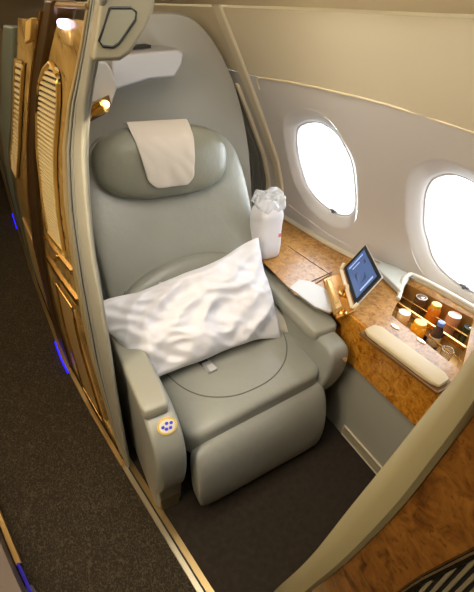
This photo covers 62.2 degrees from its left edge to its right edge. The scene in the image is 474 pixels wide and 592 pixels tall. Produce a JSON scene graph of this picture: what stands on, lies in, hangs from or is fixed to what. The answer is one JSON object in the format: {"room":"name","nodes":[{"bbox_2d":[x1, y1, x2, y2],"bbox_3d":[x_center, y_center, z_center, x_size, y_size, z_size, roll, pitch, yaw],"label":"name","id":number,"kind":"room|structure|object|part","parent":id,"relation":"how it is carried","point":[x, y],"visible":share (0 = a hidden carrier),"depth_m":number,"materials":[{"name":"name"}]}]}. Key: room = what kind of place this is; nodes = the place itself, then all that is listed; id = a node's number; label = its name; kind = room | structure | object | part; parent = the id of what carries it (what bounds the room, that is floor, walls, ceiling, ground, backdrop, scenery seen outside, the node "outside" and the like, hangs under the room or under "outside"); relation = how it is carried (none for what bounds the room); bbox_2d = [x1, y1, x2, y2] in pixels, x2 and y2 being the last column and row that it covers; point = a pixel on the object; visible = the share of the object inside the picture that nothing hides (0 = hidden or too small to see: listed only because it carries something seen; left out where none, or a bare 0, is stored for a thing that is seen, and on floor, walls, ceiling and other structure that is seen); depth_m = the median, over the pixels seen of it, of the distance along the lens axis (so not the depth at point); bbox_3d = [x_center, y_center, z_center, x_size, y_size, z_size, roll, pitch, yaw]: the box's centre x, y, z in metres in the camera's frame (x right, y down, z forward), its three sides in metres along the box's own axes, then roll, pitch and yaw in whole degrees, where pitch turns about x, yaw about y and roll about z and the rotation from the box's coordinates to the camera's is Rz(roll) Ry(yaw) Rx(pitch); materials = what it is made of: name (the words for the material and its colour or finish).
{"room":"aircraft cabin","nodes":[
{"label":"aircraft cabin","id":0,"kind":"room"},
{"bbox_2d":[0,0,44,28],"bbox_3d":[-2.612,-2.782,4.719,3.520,2.300,0.060,-15,39,-25],"label":"wall","id":1,"kind":"structure","parent":0,"point":[10,10],"depth_m":4.44,"materials":[{"name":"brown"}]},
{"bbox_2d":[0,170,375,591],"bbox_3d":[-1.166,-0.042,3.024,3.300,0.050,8.600,-15,39,-25],"label":"floor","id":2,"kind":"structure","parent":0,"point":[74,518],"depth_m":1.74,"materials":[{"name":"carpet"}]},
{"bbox_2d":[0,156,18,224],"bbox_3d":[-1.977,-1.297,3.237,0.066,1.660,3.400,-17,40,-26],"label":"shell","id":3,"kind":"object","parent":2,"relation":"on","point":[1,163],"visible":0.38,"depth_m":3.37,"materials":[{"name":"plastic"}]},
{"bbox_2d":[0,509,35,591],"bbox_3d":[-0.992,0.977,1.447,0.299,0.130,0.840,-27,45,-36],"label":"pod","id":4,"kind":"object","parent":2,"relation":"on","point":[10,579],"visible":1,"depth_m":1.42,"materials":[{"name":"gold metal"}]},
{"bbox_3d":[-0.977,0.916,1.620,0.022,0.030,0.464,-26,45,-35],"label":"trim","id":5,"kind":"part","parent":4,"relation":"part of","materials":[{"name":"gold metal"}]},
{"bbox_3d":[-1.002,0.980,1.442,0.276,0.130,0.834,-26,45,-36],"label":"pod panel","id":6,"kind":"part","parent":4,"relation":"part of","materials":[{"name":"brown plastic"}]},
{"bbox_3d":[-0.685,1.110,1.374,0.217,0.030,0.025,32,44,34],"label":"pod corner post","id":7,"kind":"part","parent":4,"relation":"part of","materials":[{"name":"grey"}]},
{"bbox_2d":[0,25,37,282],"bbox_3d":[-1.339,-0.679,2.392,0.093,1.700,2.652,-18,41,-28],"label":"shell","id":8,"kind":"object","parent":2,"relation":"on","point":[8,34],"visible":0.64,"depth_m":1.40,"materials":[{"name":"grey"}]},
{"bbox_3d":[-1.371,-0.706,2.444,0.065,1.680,2.519,-18,41,-28],"label":"aisle panel","id":9,"kind":"part","parent":8,"relation":"part of","materials":[{"name":"brown"}]},
{"bbox_2d":[9,0,75,369],"bbox_3d":[-0.947,-0.330,1.884,0.095,1.760,1.911,-20,42,-30],"label":"shell","id":10,"kind":"object","parent":2,"relation":"on","point":[35,36],"visible":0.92,"depth_m":1.28,"materials":[{"name":"brown"}]},
{"bbox_3d":[-0.957,-0.348,1.943,0.218,1.720,1.792,-15,39,-25],"label":"aisle panel","id":11,"kind":"part","parent":10,"relation":"part of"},
{"bbox_3d":[-0.477,-0.611,0.906,0.012,0.055,0.105,-22,43,-32],"label":"switch panel","id":12,"kind":"part","parent":10,"relation":"part of","materials":[{"name":"gold metal"}]},
{"bbox_3d":[-1.257,-0.186,2.466,0.010,0.620,0.642,-18,41,-27],"label":"storage door","id":13,"kind":"part","parent":10,"relation":"part of","materials":[{"name":"brown"}]},
{"bbox_2d":[55,342,68,373],"bbox_3d":[-1.071,0.369,2.385,0.012,0.020,0.302,-19,41,-29],"label":"strip light","id":14,"kind":"object","parent":2,"relation":"on","point":[55,342],"visible":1,"depth_m":2.36,"materials":[{"name":"blue plastic"}]},
{"bbox_2d":[0,164,125,468],"bbox_3d":[-1.854,-0.449,3.471,0.104,0.021,4.889,-17,40,-27],"label":"trim","id":15,"kind":"structure","parent":2,"relation":"on","point":[116,454],"depth_m":2.32,"materials":[{"name":"gold metal"}]},
{"bbox_2d":[35,0,154,467],"bbox_3d":[-0.606,-0.078,1.491,0.126,1.840,1.352,-24,44,-33],"label":"partition","id":16,"kind":"object","parent":2,"relation":"on","point":[109,30],"visible":1,"depth_m":1.12,"materials":[{"name":"beige"}]},
{"bbox_3d":[-0.742,-0.133,1.618,0.013,0.167,0.440,-21,42,-31],"label":"cross trim","id":17,"kind":"part","parent":16,"relation":"part of","materials":[{"name":"gold metal"}]},
{"bbox_2d":[57,18,70,28],"bbox_3d":[-0.341,-0.543,0.784,0.032,0.017,0.068,-15,39,-25],"label":"lamp","id":18,"kind":"object","parent":16,"relation":"on","point":[62,23],"depth_m":0.76,"materials":[{"name":"white"}]},
{"bbox_3d":[-0.321,-0.547,0.738,0.010,0.009,0.203,-23,43,-32],"label":"rail","id":19,"kind":"part","parent":16,"relation":"part of","materials":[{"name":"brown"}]},
{"bbox_3d":[-0.750,0.274,1.863,0.012,0.670,0.358,-22,42,-31],"label":"storage door frame","id":20,"kind":"part","parent":16,"relation":"part of","materials":[{"name":"gold metal"}]},
{"bbox_3d":[-0.627,-0.044,1.536,0.038,1.730,1.046,-22,43,-32],"label":"aisle panel","id":21,"kind":"part","parent":16,"relation":"part of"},
{"bbox_3d":[-0.746,0.271,1.868,0.012,0.620,0.341,-22,42,-31],"label":"storage door","id":22,"kind":"part","parent":16,"relation":"part of","materials":[{"name":"brown"}]},
{"bbox_3d":[-0.405,0.102,1.263,0.007,1.808,0.541,-23,43,-32],"label":"door rail","id":23,"kind":"part","parent":16,"relation":"part of","materials":[{"name":"grey"}]},
{"bbox_3d":[-0.359,0.130,1.211,0.013,1.828,0.498,-23,43,-32],"label":"edge frame","id":24,"kind":"part","parent":16,"relation":"part of","materials":[{"name":"beige plastic"}]},
{"bbox_3d":[-0.202,-0.454,0.663,0.067,0.055,0.007,-15,39,-25],"label":"wing plate","id":25,"kind":"part","parent":16,"relation":"part of","materials":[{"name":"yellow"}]},
{"bbox_2d":[122,459,203,591],"bbox_3d":[0.081,1.253,1.259,0.041,0.011,1.997,-23,43,-33],"label":"trim","id":26,"kind":"structure","parent":2,"relation":"on","point":[197,587],"depth_m":1.61,"materials":[{"name":"gold metal"}]},
{"bbox_2d":[123,459,205,591],"bbox_3d":[0.093,1.253,1.267,0.029,0.003,1.995,-23,43,-33],"label":"trim","id":27,"kind":"structure","parent":2,"relation":"on","point":[187,563],"depth_m":1.62,"materials":[{"name":"gold"}]},
{"bbox_2d":[89,11,251,299],"bbox_3d":[-0.238,-0.420,2.037,1.223,1.707,0.789,-15,39,-25],"label":"shell","id":28,"kind":"object","parent":2,"relation":"on","point":[175,69],"visible":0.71,"depth_m":1.97,"materials":[{"name":"beige plastic"}]},
{"bbox_2d":[90,98,109,118],"bbox_3d":[-0.451,-0.593,1.245,0.091,0.064,0.062,-15,39,-25],"label":"reading lamp","id":29,"kind":"object","parent":28,"relation":"attached to","point":[100,106],"depth_m":1.24,"materials":[{"name":"gold metal"}]},
{"bbox_2d":[130,458,214,591],"bbox_3d":[0.107,1.247,1.272,0.045,0.009,1.998,-23,43,-33],"label":"trim","id":30,"kind":"structure","parent":2,"relation":"on","point":[161,513],"depth_m":1.61,"materials":[{"name":"gold metal"}]},
{"bbox_2d":[88,123,347,509],"bbox_3d":[-0.132,0.005,1.829,0.938,1.365,1.206,-15,39,-25],"label":"seat","id":31,"kind":"object","parent":2,"relation":"on","point":[241,412],"visible":0.65,"depth_m":1.73,"materials":[{"name":"leather"}]},
{"bbox_3d":[-0.436,0.485,1.773,0.115,0.615,0.848,-15,39,-25],"label":"armrest","id":32,"kind":"part","parent":31,"relation":"part of","materials":[{"name":"leather"}]},
{"bbox_2d":[123,119,194,187],"bbox_3d":[-0.326,-0.616,1.693,0.267,0.253,0.161,-15,39,-25],"label":"cloth","id":33,"kind":"object","parent":31,"relation":"on","point":[166,149],"visible":1,"depth_m":1.64,"materials":[{"name":"beige fabric"}]},
{"bbox_3d":[-0.243,0.454,1.370,0.058,0.031,0.038,-15,39,-25],"label":"control plate","id":34,"kind":"part","parent":31,"relation":"part of","materials":[{"name":"beige"}]},
{"bbox_3d":[-0.417,0.732,1.872,0.085,0.100,0.550,-15,39,-25],"label":"armrest","id":35,"kind":"part","parent":31,"relation":"part of","materials":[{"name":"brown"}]},
{"bbox_3d":[-0.285,-0.246,1.980,0.810,1.030,0.582,-15,39,-25],"label":"backrest","id":36,"kind":"part","parent":31,"relation":"part of","materials":[{"name":"leather"}]},
{"bbox_2d":[125,252,228,294],"bbox_3d":[-0.184,0.010,1.960,0.760,0.400,0.218,-15,39,-25],"label":"lumbar cushion","id":37,"kind":"object","parent":31,"relation":"on","point":[140,275],"depth_m":1.84,"materials":[{"name":"leather"}]},
{"bbox_2d":[103,238,281,376],"bbox_3d":[-0.165,0.074,1.728,0.854,0.384,0.332,-19,41,-29],"label":"pillow","id":38,"kind":"object","parent":31,"relation":"on","point":[194,316],"visible":0.93,"depth_m":1.65,"materials":[{"name":"white fabric"}]},
{"bbox_3d":[-0.109,0.311,1.715,0.034,0.007,0.042,-15,39,-25],"label":"buckle lid","id":39,"kind":"part","parent":31,"relation":"part of","materials":[{"name":"silver metal"}]},
{"bbox_2d":[159,282,287,332],"bbox_3d":[-0.047,0.055,1.877,0.565,0.295,0.338,-17,40,-26],"label":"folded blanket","id":40,"kind":"object","parent":31,"relation":"on","point":[283,328],"visible":0.02,"depth_m":1.95,"materials":[{"name":"beige fabric"}]},
{"bbox_2d":[159,332,318,452],"bbox_3d":[-0.042,0.317,1.885,0.704,0.197,0.692,-15,39,-25],"label":"seat cushion","id":41,"kind":"object","parent":31,"relation":"on","point":[237,389],"depth_m":1.68,"materials":[{"name":"leather"}]},
{"bbox_3d":[0.255,0.273,2.129,0.105,0.626,0.784,-15,39,-25],"label":"armrest","id":42,"kind":"part","parent":31,"relation":"part of","materials":[{"name":"leather"}]},
{"bbox_2d":[274,349,473,591],"bbox_3d":[0.455,0.644,0.531,0.064,1.888,1.129,-15,39,-25],"label":"shell","id":43,"kind":"object","parent":2,"relation":"on","point":[411,529],"visible":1,"depth_m":0.65,"materials":[{"name":"beige plastic"}]},
{"bbox_3d":[0.470,0.834,0.600,0.030,1.500,1.011,-15,39,-25],"label":"aisle panel","id":44,"kind":"part","parent":43,"relation":"part of","materials":[{"name":"brown wood"}]},
{"bbox_3d":[0.325,0.433,0.617,0.006,0.380,0.063,-15,39,-25],"label":"louvre trim","id":45,"kind":"part","parent":43,"relation":"part of","materials":[{"name":"gold metal"}]},
{"bbox_2d":[281,219,473,474],"bbox_3d":[0.631,0.221,2.128,0.660,0.751,1.950,-15,39,-25],"label":"console","id":46,"kind":"object","parent":2,"relation":"on","point":[375,404],"visible":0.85,"depth_m":1.80,"materials":[{"name":"brown wood"}]},
{"bbox_2d":[262,242,332,313],"bbox_3d":[0.324,-0.117,2.004,0.311,0.010,0.659,-15,39,-25],"label":"tray table","id":47,"kind":"object","parent":46,"relation":"on","point":[299,272],"visible":0.8,"depth_m":2.00,"materials":[{"name":"beige laminate"}]},
{"bbox_2d":[250,200,283,259],"bbox_3d":[0.155,-0.367,2.041,0.168,0.372,0.154,-15,39,-25],"label":"bag","id":48,"kind":"object","parent":47,"relation":"on","point":[266,217],"visible":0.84,"depth_m":1.98,"materials":[{"name":"white fabric"}]},
{"bbox_2d":[323,271,355,318],"bbox_3d":[0.486,-0.032,1.867,0.128,0.049,0.417,6,35,3],"label":"handset","id":49,"kind":"object","parent":46,"relation":"on","point":[333,284],"visible":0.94,"depth_m":1.81,"materials":[{"name":"brown metal"}]},
{"bbox_3d":[0.467,0.071,1.745,0.044,0.019,0.044,-15,39,-25],"label":"cradle knob","id":50,"kind":"part","parent":49,"relation":"part of","materials":[{"name":"gold metal"}]},
{"bbox_2d":[338,263,358,309],"bbox_3d":[0.511,-0.045,1.834,0.060,0.087,0.307,1,35,-4],"label":"dock","id":51,"kind":"object","parent":46,"relation":"on","point":[344,293],"visible":0.99,"depth_m":1.83,"materials":[{"name":"beige plastic"}]},
{"bbox_2d":[344,245,382,303],"bbox_3d":[0.583,-0.100,1.819,0.116,0.150,0.315,3,35,-1],"label":"tablet","id":52,"kind":"object","parent":51,"relation":"on","point":[362,273],"visible":0.98,"depth_m":1.80,"materials":[{"name":"blue glass"}]},
{"bbox_2d":[341,425,381,474],"bbox_3d":[0.621,0.767,1.927,0.012,0.068,0.302,-15,39,-25],"label":"vent","id":53,"kind":"object","parent":46,"relation":"attached to","point":[360,447],"depth_m":1.93,"materials":[{"name":"beige"}]},
{"bbox_3d":[0.458,0.401,2.110,0.034,0.460,1.900,-15,39,-25],"label":"console panel","id":54,"kind":"part","parent":46,"relation":"part of","materials":[{"name":"beige"}]},
{"bbox_2d":[377,262,409,292],"bbox_3d":[0.793,-0.101,2.009,0.163,0.029,0.257,-15,39,-25],"label":"lid","id":55,"kind":"object","parent":46,"relation":"on","point":[392,275],"visible":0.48,"depth_m":1.99,"materials":[{"name":"grey plastic"}]},
{"bbox_2d":[395,308,410,326],"bbox_3d":[0.759,0.119,1.814,0.058,0.114,0.058,-15,39,-25],"label":"drink can","id":56,"kind":"object","parent":46,"relation":"on","point":[403,315],"visible":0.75,"depth_m":1.78,"materials":[{"name":"brown"}]},
{"bbox_2d":[359,325,450,394],"bbox_3d":[0.645,0.228,1.520,0.094,0.041,0.370,-18,41,-28],"label":"padded armrest","id":57,"kind":"object","parent":46,"relation":"on","point":[425,372],"visible":0.96,"depth_m":1.49,"materials":[{"name":"beige leather"}]},
{"bbox_2d":[409,319,426,339],"bbox_3d":[0.797,0.164,1.743,0.067,0.126,0.067,-15,39,-25],"label":"juice bottle","id":58,"kind":"object","parent":46,"relation":"on","point":[418,327],"visible":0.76,"depth_m":1.71,"materials":[{"name":"orange glass"}]},
{"bbox_3d":[0.799,0.122,1.713,0.054,0.022,0.054,-15,39,-25],"label":"lid","id":59,"kind":"part","parent":58,"relation":"part of","materials":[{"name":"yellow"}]},
{"bbox_2d":[410,294,427,317],"bbox_3d":[0.886,0.052,1.920,0.056,0.115,0.056,-15,39,-25],"label":"drink can","id":60,"kind":"object","parent":46,"relation":"on","point":[420,300],"visible":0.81,"depth_m":1.89,"materials":[{"name":"brown metal"}]},
{"bbox_2d":[424,301,441,328],"bbox_3d":[0.923,0.090,1.857,0.059,0.130,0.059,-15,39,-25],"label":"juice bottle","id":61,"kind":"object","parent":46,"relation":"on","point":[434,309],"visible":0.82,"depth_m":1.83,"materials":[{"name":"orange glass"}]},
{"bbox_3d":[0.926,0.046,1.825,0.047,0.022,0.047,-15,39,-25],"label":"lid","id":62,"kind":"part","parent":61,"relation":"part of","materials":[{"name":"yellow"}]},
{"bbox_2d":[426,320,445,349],"bbox_3d":[0.875,0.171,1.726,0.054,0.145,0.054,-15,39,-25],"label":"water bottle","id":63,"kind":"object","parent":46,"relation":"on","point":[436,333],"visible":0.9,"depth_m":1.71,"materials":[{"name":"brown glass"}]},
{"bbox_2d":[440,346,453,360],"bbox_3d":[0.875,0.257,1.655,0.048,0.085,0.048,-15,39,-25],"label":"drinking glass","id":64,"kind":"object","parent":46,"relation":"on","point":[444,353],"visible":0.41,"depth_m":1.63,"materials":[{"name":"white"}]},
{"bbox_2d":[442,311,461,337],"bbox_3d":[0.980,0.135,1.805,0.062,0.122,0.062,-15,39,-25],"label":"drink can","id":65,"kind":"object","parent":46,"relation":"on","point":[452,318],"visible":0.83,"depth_m":1.77,"materials":[{"name":"brown metal"}]},
{"bbox_2d":[457,324,471,343],"bbox_3d":[1.030,0.178,1.768,0.050,0.100,0.050,-15,39,-25],"label":"drink can","id":66,"kind":"object","parent":46,"relation":"on","point":[466,328],"visible":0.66,"depth_m":1.75,"materials":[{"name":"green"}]},
{"bbox_2d":[74,2,473,131],"bbox_3d":[-0.026,-1.339,2.104,0.404,0.361,7.622,-18,41,-28],"label":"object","id":67,"kind":"structure","parent":0,"point":[421,63],"depth_m":1.40,"materials":[{"name":"beige plastic"}]},
{"bbox_2d":[256,77,473,133],"bbox_3d":[1.097,-0.224,0.873,0.187,0.098,3.414,-19,41,-29],"label":"trim","id":68,"kind":"structure","parent":67,"relation":"attached to","point":[292,82],"depth_m":1.52,"materials":[{"name":"beige plastic"}]},
{"bbox_2d":[228,69,473,342],"bbox_3d":[0.159,-0.695,2.717,0.620,1.552,7.634,-18,41,-27],"label":"wall","id":69,"kind":"structure","parent":0,"point":[384,143],"depth_m":1.79,"materials":[{"name":"grey plastic"}]},
{"bbox_2d":[212,5,283,208],"bbox_3d":[0.094,-0.929,2.203,0.517,1.120,0.075,-15,39,-25],"label":"trim","id":70,"kind":"structure","parent":69,"relation":"attached to","point":[218,9],"depth_m":2.09,"materials":[{"name":"beige plastic"}]},
{"bbox_2d":[236,90,265,200],"bbox_3d":[0.095,-0.897,2.471,0.289,0.720,0.046,-15,39,-25],"label":"trim","id":71,"kind":"structure","parent":69,"relation":"attached to","point":[241,105],"depth_m":2.50,"materials":[{"name":"grey plastic"}]},
{"bbox_2d":[248,148,253,197],"bbox_3d":[0.027,-0.958,2.601,0.259,0.660,0.046,-15,39,-25],"label":"trim","id":72,"kind":"structure","parent":69,"relation":"attached to","point":[250,161],"depth_m":2.73,"materials":[{"name":"grey plastic"}]},
{"bbox_2d":[246,135,256,199],"bbox_3d":[0.051,-0.938,2.558,0.266,0.680,0.046,-15,39,-25],"label":"trim","id":73,"kind":"structure","parent":69,"relation":"attached to","point":[248,143],"depth_m":2.66,"materials":[{"name":"grey"}]},
{"bbox_2d":[242,113,261,201],"bbox_3d":[0.071,-0.917,2.514,0.282,0.700,0.046,-15,39,-25],"label":"trim","id":74,"kind":"structure","parent":69,"relation":"attached to","point":[259,173],"depth_m":2.58,"materials":[{"name":"grey"}]},
{"bbox_2d":[234,83,270,200],"bbox_3d":[0.107,-0.885,2.420,0.318,0.760,0.030,-15,39,-25],"label":"trim","id":75,"kind":"structure","parent":69,"relation":"attached to","point":[237,86],"depth_m":2.37,"materials":[{"name":"beige plastic"}]},
{"bbox_2d":[283,108,356,228],"bbox_3d":[0.421,-0.666,2.060,0.332,0.615,0.529,-15,39,-25],"label":"window","id":76,"kind":"structure","parent":69,"relation":"in","point":[293,122],"depth_m":2.16,"materials":[{"name":"grey plastic"}]},
{"bbox_2d":[288,205,413,278],"bbox_3d":[0.644,-0.286,2.202,0.080,0.118,1.026,-26,45,-35],"label":"trim","id":77,"kind":"structure","parent":69,"relation":"attached to","point":[326,233],"depth_m":2.27,"materials":[{"name":"grey plastic"}]},
{"bbox_2d":[283,215,473,313],"bbox_3d":[0.811,-0.131,2.061,0.117,0.020,1.671,-23,43,-32],"label":"trim","id":78,"kind":"structure","parent":69,"relation":"attached to","point":[306,230],"depth_m":2.23,"materials":[{"name":"beige plastic"}]},
{"bbox_2d":[405,158,473,303],"bbox_3d":[0.964,-0.244,1.702,0.304,0.661,0.540,-15,39,-25],"label":"window","id":79,"kind":"structure","parent":69,"relation":"in","point":[420,179],"depth_m":1.85,"materials":[{"name":"grey plastic"}]},
{"bbox_3d":[-0.721,-1.701,1.362,3.520,0.060,7.600,-15,39,-25],"label":"ceiling","id":80,"kind":"structure","parent":0,"visible":0},
{"bbox_2d":[71,0,473,13],"bbox_3d":[-0.229,-1.629,1.749,0.492,0.525,7.626,-18,41,-27],"label":"ceiling","id":81,"kind":"structure","parent":80,"relation":"attached to","point":[425,6],"depth_m":1.23,"materials":[{"name":"beige plastic"}]}
]}

